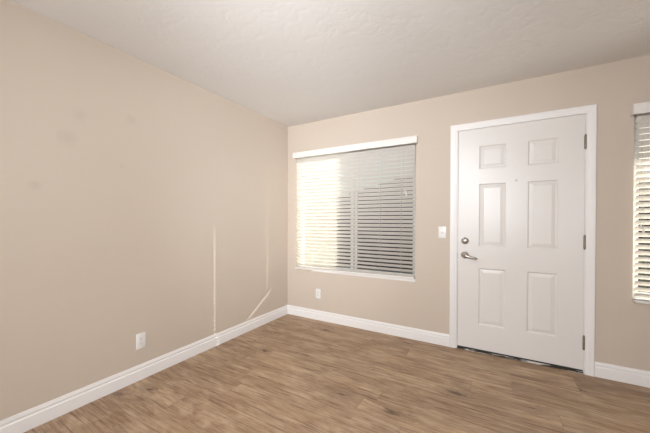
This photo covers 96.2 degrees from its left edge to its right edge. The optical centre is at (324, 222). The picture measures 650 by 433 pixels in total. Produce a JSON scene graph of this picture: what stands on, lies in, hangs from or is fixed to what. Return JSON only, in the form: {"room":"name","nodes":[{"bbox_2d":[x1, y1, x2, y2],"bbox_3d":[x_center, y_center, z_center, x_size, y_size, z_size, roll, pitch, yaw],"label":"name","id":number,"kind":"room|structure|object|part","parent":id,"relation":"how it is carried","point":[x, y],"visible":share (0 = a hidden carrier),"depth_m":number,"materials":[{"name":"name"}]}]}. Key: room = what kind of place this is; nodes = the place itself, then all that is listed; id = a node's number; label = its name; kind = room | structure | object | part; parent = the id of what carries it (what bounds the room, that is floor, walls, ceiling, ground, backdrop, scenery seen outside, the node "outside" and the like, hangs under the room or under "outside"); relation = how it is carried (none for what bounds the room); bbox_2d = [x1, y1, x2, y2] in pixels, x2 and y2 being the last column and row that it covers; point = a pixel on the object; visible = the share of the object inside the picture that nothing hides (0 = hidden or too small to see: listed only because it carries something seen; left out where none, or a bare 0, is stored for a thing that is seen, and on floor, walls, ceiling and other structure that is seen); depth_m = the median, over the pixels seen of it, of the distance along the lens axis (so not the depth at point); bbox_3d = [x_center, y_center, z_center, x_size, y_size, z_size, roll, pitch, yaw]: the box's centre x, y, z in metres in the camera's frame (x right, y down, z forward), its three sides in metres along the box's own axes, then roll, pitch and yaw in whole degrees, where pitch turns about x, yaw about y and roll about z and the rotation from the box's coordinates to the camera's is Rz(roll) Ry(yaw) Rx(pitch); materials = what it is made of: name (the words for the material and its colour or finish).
{"room":"empty living room","nodes":[
{"label":"empty living room","id":0,"kind":"room"},
{"bbox_2d":[0,0,287,420],"bbox_3d":[-2.108,-0.014,1.168,0.140,2.440,6.200,0,0,30],"label":"wall","id":1,"kind":"structure","parent":0,"point":[137,197],"depth_m":2.08,"materials":[{"name":"beige paint"}]},
{"bbox_2d":[136,332,145,349],"bbox_3d":[-1.409,0.905,2.232,0.008,0.117,0.068,0,0,30],"label":"wall outlet","id":2,"kind":"object","parent":1,"relation":"attached to","point":[140,338],"visible":1,"depth_m":2.23,"materials":[{"name":"white plastic"}]},
{"bbox_2d":[0,305,287,432],"bbox_3d":[-2.045,1.149,1.138,0.014,0.115,6.200,0,0,30],"label":"baseboard","id":3,"kind":"structure","parent":1,"relation":"attached to","point":[24,421],"depth_m":2.09,"materials":[{"name":"white paint"}]},
{"bbox_2d":[10,0,649,126],"bbox_3d":[0.093,-1.279,-0.123,5.230,0.120,6.480,0,0,30],"label":"ceiling","id":4,"kind":"structure","parent":0,"point":[289,63],"depth_m":1.98,"materials":[{"name":"white paint"}]},
{"bbox_2d":[24,314,649,432],"bbox_3d":[0.087,1.281,-0.104,5.230,0.120,6.480,0,0,30],"label":"floor","id":5,"kind":"structure","parent":0,"point":[289,373],"depth_m":2.05,"materials":[{"name":"brown wood"}]},
{"bbox_2d":[457,345,582,373],"bbox_3d":[1.701,1.194,2.621,0.924,0.020,0.146,0,0,30],"label":"threshold","id":6,"kind":"object","parent":5,"relation":"on","point":[473,350],"visible":0.35,"depth_m":2.53,"materials":[{"name":"silver metal"}]},
{"bbox_2d":[288,55,649,370],"bbox_3d":[1.687,-0.016,2.625,5.230,2.440,0.140,0,0,30],"label":"wall","id":7,"kind":"structure","parent":0,"point":[622,325],"depth_m":2.80,"materials":[{"name":"beige paint"}]},
{"bbox_2d":[316,289,320,298],"bbox_3d":[-0.083,0.872,3.576,0.068,0.117,0.008,0,0,30],"label":"wall outlet","id":8,"kind":"object","parent":7,"relation":"attached to","point":[318,291],"visible":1,"depth_m":3.57,"materials":[{"name":"white plastic"}]},
{"bbox_2d":[300,144,415,274],"bbox_3d":[0.338,-0.115,3.449,1.488,1.440,0.066,0,0,30],"label":"window","id":9,"kind":"structure","parent":7,"relation":"in","point":[413,144],"depth_m":3.43,"materials":[{"name":"white plastic"}]},
{"bbox_3d":[0.021,-0.117,3.616,0.728,1.396,0.024,0,0,30],"label":"sliding sash","id":10,"kind":"part","parent":9,"relation":"part of","materials":[{"name":"clear glass"}]},
{"bbox_2d":[293,135,417,278],"bbox_3d":[0.274,-0.144,3.340,1.533,1.466,0.082,0,0,30],"label":"window blind","id":11,"kind":"object","parent":9,"relation":"attached to","point":[387,152],"visible":1,"depth_m":3.30,"materials":[{"name":"white plastic"}]},
{"bbox_3d":[0.279,0.569,3.357,1.480,0.038,0.050,0,0,30],"label":"rail","id":12,"kind":"part","parent":11,"relation":"part of","materials":[{"name":"white plastic"}]},
{"bbox_3d":[0.282,-0.827,3.345,1.476,0.030,0.058,0,0,30],"label":"head rail","id":13,"kind":"part","parent":11,"relation":"part of","materials":[{"name":"white plastic"}]},
{"bbox_3d":[0.800,-0.127,3.049,0.002,1.366,0.046,0,0,30],"label":"ladder cord","id":14,"kind":"part","parent":11,"relation":"part of","materials":[{"name":"white fabric"}]},
{"bbox_3d":[0.660,-0.113,3.272,0.708,1.396,0.024,0,0,30],"label":"fixed sash","id":15,"kind":"part","parent":9,"relation":"part of","materials":[{"name":"clear glass"}]},
{"bbox_2d":[312,270,414,281],"bbox_3d":[0.399,0.592,3.339,1.263,0.028,0.068,0,0,30],"label":"window sill","id":16,"kind":"structure","parent":7,"relation":"attached to","point":[382,277],"depth_m":3.21,"materials":[{"name":"white paint"}]},
{"bbox_2d":[288,305,448,346],"bbox_3d":[0.357,1.138,3.318,1.967,0.115,0.014,0,0,30],"label":"baseboard","id":17,"kind":"structure","parent":7,"relation":"attached to","point":[442,339],"depth_m":3.20,"materials":[{"name":"white paint"}]},
{"bbox_2d":[438,226,445,237],"bbox_3d":[1.147,0.095,2.849,0.070,0.115,0.018,0,0,30],"label":"light switch","id":18,"kind":"object","parent":7,"relation":"attached to","point":[442,230],"visible":1,"depth_m":2.85,"materials":[{"name":"white plastic"}]},
{"bbox_2d":[457,114,586,370],"bbox_3d":[1.667,0.160,2.543,0.933,2.056,0.113,0,0,30],"label":"door","id":19,"kind":"structure","parent":7,"relation":"in","point":[522,239],"depth_m":2.52,"materials":[{"name":"white paint"}]},
{"bbox_3d":[1.340,0.315,2.690,0.119,0.053,0.036,0,0,30],"label":"handle","id":20,"kind":"part","parent":19,"relation":"part of","materials":[{"name":"silver metal"}]},
{"bbox_2d":[449,104,596,376],"bbox_3d":[1.702,0.138,2.613,1.056,2.133,0.168,0,0,30],"label":"door frame","id":21,"kind":"structure","parent":7,"relation":"attached to","point":[590,111],"depth_m":2.32,"materials":[{"name":"white paint"}]},
{"bbox_2d":[594,361,649,387],"bbox_3d":[2.951,1.156,1.806,1.927,0.115,0.014,0,0,30],"label":"baseboard","id":22,"kind":"structure","parent":7,"relation":"attached to","point":[633,376],"depth_m":2.21,"materials":[{"name":"white paint"}]},
{"bbox_2d":[632,114,649,299],"bbox_3d":[2.994,-0.107,1.901,1.464,1.420,0.066,0,0,30],"label":"window","id":23,"kind":"structure","parent":7,"relation":"in","point":[635,117],"depth_m":2.23,"materials":[{"name":"white plastic"}]},
{"bbox_2d":[630,102,649,303],"bbox_3d":[2.930,-0.134,1.792,1.508,1.461,0.082,0,0,30],"label":"window blind","id":24,"kind":"object","parent":23,"relation":"attached to","point":[638,109],"visible":1,"depth_m":2.15,"materials":[{"name":"white plastic"}]},
{"bbox_3d":[2.309,-0.397,2.126,0.002,0.813,0.002,0,0,30],"label":"pull cord","id":25,"kind":"part","parent":24,"relation":"part of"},
{"bbox_3d":[2.935,0.586,1.809,1.449,0.020,0.050,0,0,30],"label":"rail","id":26,"kind":"part","parent":24,"relation":"part of","materials":[{"name":"white plastic"}]},
{"bbox_3d":[2.321,-0.382,2.119,0.002,0.843,0.002,0,0,30],"label":"pull cord","id":27,"kind":"part","parent":24,"relation":"part of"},
{"label":"outside","id":28,"kind":"structure","parent":0,"visible":0},
{"bbox_2d":[337,264,649,293],"bbox_3d":[4.798,1.289,8.922,28.000,0.150,13.860,0,0,30],"label":"ground","id":29,"kind":"structure","parent":28,"point":[410,264],"depth_m":7.41,"materials":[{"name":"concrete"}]},
{"bbox_2d":[305,162,336,266],"bbox_3d":[-0.270,-0.392,4.893,0.120,3.250,1.808,0,0,30],"label":"wall","id":30,"kind":"structure","parent":29,"relation":"on","point":[330,162],"depth_m":5.14,"materials":[{"name":"beige paint"}]},
{"bbox_2d":[350,178,412,199],"bbox_3d":[3.924,-0.224,11.773,9.600,2.830,4.200,0,0,30],"label":"house","id":31,"kind":"structure","parent":29,"relation":"on","point":[404,178],"depth_m":10.38,"materials":[{"name":"brown"}]},
{"bbox_2d":[337,182,649,292],"bbox_3d":[3.414,0.214,6.481,18.054,2.030,0.160,0,0,30],"label":"fence","id":32,"kind":"object","parent":29,"relation":"on","point":[641,286],"visible":0.03,"depth_m":7.48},
{"bbox_2d":[638,255,649,287],"bbox_3d":[4.801,0.744,3.738,1.298,1.028,1.083,0,0,30],"label":"shrub","id":33,"kind":"object","parent":29,"relation":"on","point":[646,268],"visible":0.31,"depth_m":3.97,"materials":[{"name":"green plant"}]}
]}

